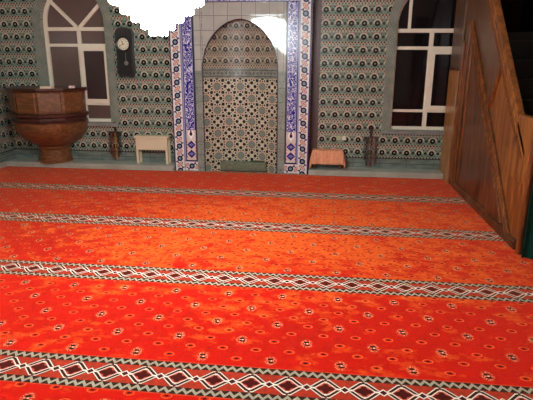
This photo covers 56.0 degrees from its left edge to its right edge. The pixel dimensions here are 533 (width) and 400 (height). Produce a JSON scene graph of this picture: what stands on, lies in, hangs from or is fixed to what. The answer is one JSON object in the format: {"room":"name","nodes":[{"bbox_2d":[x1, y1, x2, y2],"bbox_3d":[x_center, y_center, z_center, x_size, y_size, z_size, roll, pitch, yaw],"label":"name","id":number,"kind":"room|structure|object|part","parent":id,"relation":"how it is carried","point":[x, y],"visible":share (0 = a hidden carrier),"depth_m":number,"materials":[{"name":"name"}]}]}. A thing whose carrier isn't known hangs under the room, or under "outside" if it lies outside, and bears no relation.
{"room":"mosque","nodes":[
{"label":"mosque","id":0,"kind":"room"},
{"bbox_2d":[0,35,16,162],"bbox_3d":[-4.907,-0.992,1.907,0.200,4.220,12.200,2,16,6],"label":"wall","id":1,"kind":"structure","parent":0,"point":[7,143],"depth_m":7.93,"materials":[{"name":"tile"}]},
{"bbox_2d":[0,161,6,168],"bbox_3d":[-4.826,1.023,2.307,0.015,0.085,11.900,2,16,6],"label":"baseboard","id":2,"kind":"structure","parent":1,"relation":"attached to","point":[2,164],"depth_m":7.91,"materials":[{"name":"grey stone"}]},
{"bbox_2d":[0,0,442,169],"bbox_3d":[0.116,-2.522,7.414,8.880,4.220,0.300,2,16,6],"label":"wall","id":3,"kind":"structure","parent":0,"point":[354,33],"depth_m":7.55,"materials":[{"name":"tile"}]},
{"bbox_2d":[32,0,118,122],"bbox_3d":[-2.940,-2.312,7.709,1.260,2.208,0.079,2,16,6],"label":"trim","id":4,"kind":"structure","parent":3,"relation":"attached to","point":[38,6],"depth_m":7.68,"materials":[{"name":"grey tile"}]},
{"bbox_2d":[43,0,110,121],"bbox_3d":[-2.934,-2.265,7.777,1.002,2.073,0.118,2,16,6],"label":"window","id":5,"kind":"structure","parent":3,"relation":"in","point":[73,29],"depth_m":7.76,"materials":[{"name":"beige paint"}]},
{"bbox_3d":[-2.673,-1.946,7.810,0.452,0.861,0.023,2,16,6],"label":"sash","id":6,"kind":"part","parent":5,"relation":"part of","materials":[{"name":"beige paint"}]},
{"bbox_3d":[-2.663,-1.946,7.811,0.372,0.761,0.004,2,16,6],"label":"pane","id":7,"kind":"part","parent":5,"relation":"part of","materials":[{"name":"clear glass"}]},
{"bbox_2d":[6,158,174,170],"bbox_3d":[-2.777,-0.569,7.994,2.745,0.080,0.300,2,16,6],"label":"trim","id":8,"kind":"structure","parent":3,"relation":"attached to","point":[18,162],"depth_m":7.88,"materials":[{"name":"grey stone"}]},
{"bbox_2d":[5,86,88,163],"bbox_3d":[-3.415,-1.134,7.702,1.215,1.160,0.696,2,16,6],"label":"pulpit","id":9,"kind":"object","parent":8,"relation":"on","point":[52,120],"visible":0.99,"depth_m":7.48,"materials":[{"name":"brown wood"}]},
{"bbox_3d":[-3.809,-1.469,7.503,0.012,0.290,0.323,-12,20,-38],"label":"panel","id":10,"kind":"part","parent":9,"relation":"part of","materials":[{"name":"brown wood"}]},
{"bbox_3d":[-3.523,-1.418,7.327,0.323,0.290,0.012,4,16,14],"label":"panel","id":11,"kind":"part","parent":9,"relation":"part of","materials":[{"name":"brown wood"}]},
{"bbox_3d":[-3.413,-1.668,7.551,1.215,0.050,0.696,2,16,6],"label":"rail","id":12,"kind":"part","parent":9,"relation":"part of","materials":[{"name":"brown wood"}]},
{"bbox_2d":[40,86,53,88],"bbox_3d":[-3.199,-1.641,7.303,0.171,0.032,0.100,0,16,1],"label":"booklet","id":13,"kind":"object","parent":9,"relation":"on","point":[41,87],"visible":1,"depth_m":7.26,"materials":[{"name":"beige paper"}]},
{"bbox_3d":[-3.414,-1.267,7.664,1.215,0.153,0.696,2,16,6],"label":"ring moulding","id":14,"kind":"part","parent":9,"relation":"part of","materials":[{"name":"brown wood"}]},
{"bbox_3d":[-3.184,-1.423,7.348,0.323,0.290,0.012,-6,17,-21],"label":"panel","id":15,"kind":"part","parent":9,"relation":"part of","materials":[{"name":"brown wood"}]},
{"bbox_2d":[13,120,88,146],"bbox_3d":[-3.414,-1.012,7.754,1.126,0.387,0.661,2,16,6],"label":"bowl","id":16,"kind":"object","parent":9,"relation":"on","point":[57,133],"depth_m":7.55,"materials":[{"name":"brown wood"}]},
{"bbox_3d":[-2.922,-1.480,7.556,0.012,0.290,0.323,10,18,31],"label":"panel","id":17,"kind":"part","parent":9,"relation":"part of","materials":[{"name":"brown wood"}]},
{"bbox_2d":[134,134,170,163],"bbox_3d":[-1.774,-0.795,7.863,0.550,0.435,0.182,2,16,6],"label":"table","id":18,"kind":"object","parent":8,"relation":"on","point":[143,142],"visible":1,"depth_m":7.77,"materials":[{"name":"beige paint"}]},
{"bbox_3d":[-2.014,-0.773,7.836,0.036,0.405,0.036,2,16,6],"label":"leg","id":19,"kind":"part","parent":18,"relation":"part of","materials":[{"name":"beige paint"}]},
{"bbox_3d":[-2.000,-0.808,7.960,0.036,0.405,0.036,2,16,6],"label":"leg","id":20,"kind":"part","parent":18,"relation":"part of","materials":[{"name":"beige paint"}]},
{"bbox_3d":[-1.547,-0.756,7.785,0.036,0.405,0.036,2,16,6],"label":"leg","id":21,"kind":"part","parent":18,"relation":"part of","materials":[{"name":"beige paint"}]},
{"bbox_3d":[-1.533,-0.791,7.909,0.036,0.405,0.036,2,16,6],"label":"leg","id":22,"kind":"part","parent":18,"relation":"part of","materials":[{"name":"beige paint"}]},
{"bbox_2d":[88,122,118,126],"bbox_3d":[-2.951,-1.206,7.969,1.250,0.059,0.045,2,16,6],"label":"trim","id":23,"kind":"structure","parent":3,"relation":"attached to","point":[89,123],"depth_m":7.91,"materials":[{"name":"grey stone"}]},
{"bbox_2d":[109,122,121,132],"bbox_3d":[-2.401,-1.140,7.905,0.200,0.180,0.076,2,16,6],"label":"rack","id":24,"kind":"object","parent":3,"relation":"attached to","point":[115,130],"visible":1,"depth_m":7.93,"materials":[{"name":"brown wood"}]},
{"bbox_2d":[111,134,113,157],"bbox_3d":[-2.452,-0.878,7.973,0.034,0.422,0.022,9,18,28],"label":"beads","id":25,"kind":"object","parent":24,"relation":"hanging from","point":[111,134],"visible":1,"depth_m":7.97,"materials":[{"name":"red wood"}]},
{"bbox_2d":[113,135,115,158],"bbox_3d":[-2.420,-0.867,7.972,0.034,0.442,0.022,9,18,28],"label":"beads","id":26,"kind":"object","parent":24,"relation":"hanging from","point":[114,135],"visible":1,"depth_m":7.97,"materials":[{"name":"brown wood"}]},
{"bbox_2d":[115,136,117,159],"bbox_3d":[-2.388,-0.864,7.970,0.034,0.448,0.022,9,18,28],"label":"beads","id":27,"kind":"object","parent":24,"relation":"hanging from","point":[116,136],"visible":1,"depth_m":7.98,"materials":[{"name":"brown wood"}]},
{"bbox_2d":[114,27,135,76],"bbox_3d":[-2.130,-2.226,7.551,0.270,0.715,0.107,2,16,6],"label":"clock","id":28,"kind":"object","parent":3,"relation":"attached to","point":[124,37],"visible":1,"depth_m":7.52,"materials":[{"name":"grey wood"}]},
{"bbox_3d":[-2.134,-2.080,7.556,0.221,0.372,0.007,2,16,6],"label":"door","id":29,"kind":"part","parent":28,"relation":"part of","materials":[{"name":"black paint"}]},
{"bbox_2d":[169,0,313,173],"bbox_3d":[-0.376,-1.858,7.372,2.100,2.920,0.249,2,16,6],"label":"niche","id":30,"kind":"object","parent":3,"relation":"attached to","point":[241,70],"visible":0.95,"depth_m":7.39,"materials":[{"name":"tile"}]},
{"bbox_3d":[-1.147,-0.838,7.675,0.164,0.475,0.055,2,16,6],"label":"diamond panel","id":31,"kind":"part","parent":30,"relation":"part of","materials":[{"name":"tile"}]},
{"bbox_3d":[-0.381,-2.328,7.168,1.330,0.935,0.050,2,16,6],"label":"arch panel","id":32,"kind":"part","parent":30,"relation":"part of","materials":[{"name":"tile"}]},
{"bbox_3d":[0.369,-0.784,7.510,0.164,0.475,0.055,2,16,6],"label":"diamond panel","id":33,"kind":"part","parent":30,"relation":"part of","materials":[{"name":"tile"}]},
{"bbox_2d":[309,0,321,165],"bbox_3d":[0.724,-1.833,7.375,0.114,2.719,0.008,2,16,6],"label":"trim","id":34,"kind":"structure","parent":3,"relation":"attached to","point":[317,15],"depth_m":7.37,"materials":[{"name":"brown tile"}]},
{"bbox_2d":[336,136,345,139],"bbox_3d":[1.128,-0.936,7.572,0.150,0.072,0.020,2,16,6],"label":"wall socket","id":35,"kind":"object","parent":3,"relation":"attached to","point":[337,137],"visible":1,"depth_m":7.57,"materials":[{"name":"grey plastic"}]},
{"bbox_2d":[364,127,377,138],"bbox_3d":[1.563,-0.999,7.474,0.200,0.180,0.076,2,16,6],"label":"rack","id":36,"kind":"object","parent":3,"relation":"attached to","point":[371,128],"visible":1,"depth_m":7.49,"materials":[{"name":"brown wood"}]},
{"bbox_2d":[365,137,368,165],"bbox_3d":[1.512,-0.733,7.543,0.034,0.432,0.022,-4,16,-15],"label":"beads","id":37,"kind":"object","parent":36,"relation":"hanging from","point":[367,137],"visible":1,"depth_m":7.54,"materials":[{"name":"brown wood"}]},
{"bbox_2d":[367,137,370,166],"bbox_3d":[1.544,-0.724,7.542,0.034,0.448,0.022,9,18,28],"label":"beads","id":38,"kind":"object","parent":36,"relation":"hanging from","point":[369,137],"visible":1,"depth_m":7.54,"materials":[{"name":"brown"}]},
{"bbox_2d":[370,137,372,165],"bbox_3d":[1.576,-0.726,7.537,0.034,0.442,0.022,9,18,28],"label":"beads","id":39,"kind":"object","parent":36,"relation":"hanging from","point":[371,137],"visible":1,"depth_m":7.53,"materials":[{"name":"brown wood"}]},
{"bbox_2d":[372,138,374,164],"bbox_3d":[1.608,-0.734,7.531,0.034,0.422,0.022,9,18,28],"label":"beads","id":40,"kind":"object","parent":36,"relation":"hanging from","point":[373,138],"visible":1,"depth_m":7.53,"materials":[{"name":"brown"}]},
{"bbox_2d":[374,137,376,160],"bbox_3d":[1.640,-0.762,7.520,0.034,0.362,0.022,9,18,28],"label":"beads","id":41,"kind":"object","parent":36,"relation":"hanging from","point":[376,137],"visible":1,"depth_m":7.51,"materials":[{"name":"red wood"}]},
{"bbox_2d":[308,166,442,178],"bbox_3d":[1.612,-0.414,7.516,1.950,0.080,0.300,2,16,6],"label":"trim","id":42,"kind":"structure","parent":3,"relation":"attached to","point":[319,170],"depth_m":7.41,"materials":[{"name":"grey stone"}]},
{"bbox_2d":[381,0,442,130],"bbox_3d":[2.345,-2.096,7.141,1.260,2.208,0.079,2,16,6],"label":"trim","id":43,"kind":"structure","parent":3,"relation":"attached to","point":[397,6],"depth_m":7.21,"materials":[{"name":"grey tile"}]},
{"bbox_2d":[381,130,443,134],"bbox_3d":[2.335,-0.991,7.402,1.250,0.059,0.045,2,16,6],"label":"trim","id":44,"kind":"structure","parent":3,"relation":"attached to","point":[397,132],"depth_m":7.40,"materials":[{"name":"grey stone"}]},
{"bbox_2d":[390,0,456,129],"bbox_3d":[2.351,-2.049,7.210,1.002,2.073,0.118,2,16,6],"label":"window","id":45,"kind":"structure","parent":3,"relation":"in","point":[425,28],"depth_m":7.24,"materials":[{"name":"beige paint"}]},
{"bbox_3d":[2.586,-1.731,7.246,0.505,0.861,0.023,2,16,6],"label":"sash","id":46,"kind":"part","parent":45,"relation":"part of","materials":[{"name":"beige paint"}]},
{"bbox_3d":[2.596,-1.731,7.246,0.425,0.761,0.004,2,16,6],"label":"pane","id":47,"kind":"part","parent":45,"relation":"part of","materials":[{"name":"black glass"}]},
{"bbox_3d":[-0.588,1.262,2.185,8.880,0.230,12.900,2,16,6],"label":"floor","id":48,"kind":"structure","parent":0,"visible":0},
{"bbox_2d":[0,166,532,399],"bbox_3d":[-0.597,1.183,2.002,8.465,0.020,12.190,2,16,6],"label":"carpet","id":49,"kind":"object","parent":48,"relation":"on","point":[115,284],"visible":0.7,"depth_m":3.81,"materials":[{"name":"red carpet"}]},
{"bbox_2d":[220,160,266,171],"bbox_3d":[-0.352,-0.521,7.704,0.700,0.166,0.144,2,16,6],"label":"rolled mat","id":50,"kind":"object","parent":49,"relation":"on","point":[226,165],"visible":1,"depth_m":7.65,"materials":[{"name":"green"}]},
{"bbox_2d":[439,0,532,254],"bbox_3d":[2.892,-1.395,5.544,0.960,3.050,3.247,2,16,6],"label":"pulpit","id":51,"kind":"object","parent":49,"relation":"on","point":[487,149],"visible":1,"depth_m":5.55,"materials":[{"name":"brown wood"}]},
{"bbox_3d":[2.551,-1.140,6.719,0.032,1.880,0.100,2,16,6],"label":"moulding","id":52,"kind":"part","parent":51,"relation":"part of","materials":[{"name":"brown wood"}]},
{"bbox_3d":[2.527,-1.198,6.507,0.039,2.055,0.075,2,16,6],"label":"moulding","id":53,"kind":"part","parent":51,"relation":"part of","materials":[{"name":"brown wood"}]},
{"bbox_3d":[2.515,-1.075,6.376,0.026,1.740,0.030,2,16,6],"label":"moulding","id":54,"kind":"part","parent":51,"relation":"part of","materials":[{"name":"brown wood"}]},
{"bbox_3d":[2.422,-0.900,5.495,0.008,1.920,2.080,2,16,6],"label":"triangle panel","id":55,"kind":"part","parent":51,"relation":"part of","materials":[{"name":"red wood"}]},
{"bbox_3d":[2.389,0.097,5.665,0.039,0.100,2.300,2,16,6],"label":"moulding","id":56,"kind":"part","parent":51,"relation":"part of","materials":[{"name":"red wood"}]},
{"bbox_3d":[2.416,-0.841,5.544,0.026,1.756,1.756,2,16,6],"label":"moulding","id":57,"kind":"part","parent":51,"relation":"part of","materials":[{"name":"brown wood"}]},
{"bbox_3d":[2.401,-0.910,5.448,0.039,2.121,2.135,2,16,6],"label":"moulding","id":58,"kind":"part","parent":51,"relation":"part of","materials":[{"name":"brown wood"}]},
{"bbox_3d":[2.386,-1.181,5.217,0.039,0.473,0.287,2,16,6],"label":"moulding","id":59,"kind":"part","parent":51,"relation":"part of","materials":[{"name":"brown wood"}]},
{"bbox_3d":[2.399,-1.505,5.171,0.026,1.600,1.632,2,16,6],"label":"moulding","id":60,"kind":"part","parent":51,"relation":"part of","materials":[{"name":"brown wood"}]},
{"bbox_3d":[2.394,-1.591,5.163,0.039,1.684,1.718,2,16,6],"label":"moulding","id":61,"kind":"part","parent":51,"relation":"part of","materials":[{"name":"brown wood"}]},
{"bbox_3d":[2.407,-1.588,5.094,0.080,2.032,2.071,2,16,6],"label":"handrail","id":62,"kind":"part","parent":51,"relation":"part of","materials":[{"name":"orange wood"}]},
{"bbox_3d":[2.344,-0.505,4.915,0.010,1.614,1.200,2,16,6],"label":"rail panel","id":63,"kind":"part","parent":51,"relation":"part of","materials":[{"name":"orange wood"}]},
{"bbox_3d":[2.275,-0.625,4.189,0.058,2.300,0.060,2,16,6],"label":"post","id":64,"kind":"part","parent":51,"relation":"part of","materials":[{"name":"brown wood"}]},
{"bbox_3d":[3.320,-1.382,5.508,0.060,3.050,3.227,2,16,6],"label":"panel","id":65,"kind":"part","parent":51,"relation":"part of","materials":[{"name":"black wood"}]},
{"bbox_2d":[521,183,532,258],"bbox_3d":[2.689,-0.631,4.024,0.900,2.396,0.050,2,16,6],"label":"curtain","id":66,"kind":"object","parent":51,"relation":"hanging from","point":[527,250],"visible":1,"depth_m":4.34,"materials":[{"name":"teal fabric"}]},
{"bbox_3d":[-0.568,-3.007,0.981,8.880,0.200,12.900,2,16,6],"label":"ceiling","id":67,"kind":"structure","parent":0,"visible":0},
{"bbox_2d":[108,0,203,36],"bbox_3d":[-0.792,-2.351,3.388,0.868,2.369,0.868,2,16,6],"label":"chandelier","id":68,"kind":"object","parent":67,"relation":"hanging from","point":[157,16],"visible":1,"depth_m":3.52,"materials":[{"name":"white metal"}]},
{"bbox_3d":[0.923,-0.620,7.591,0.460,0.270,0.162,2,16,6],"label":"table","id":69,"kind":"object","parent":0,"visible":0},
{"bbox_2d":[309,148,345,168],"bbox_3d":[0.920,-0.628,7.565,0.558,0.270,0.222,2,16,6],"label":"tablecloth","id":70,"kind":"object","parent":69,"relation":"on","point":[325,156],"visible":1,"depth_m":7.48,"materials":[{"name":"pink fabric"}]}
]}

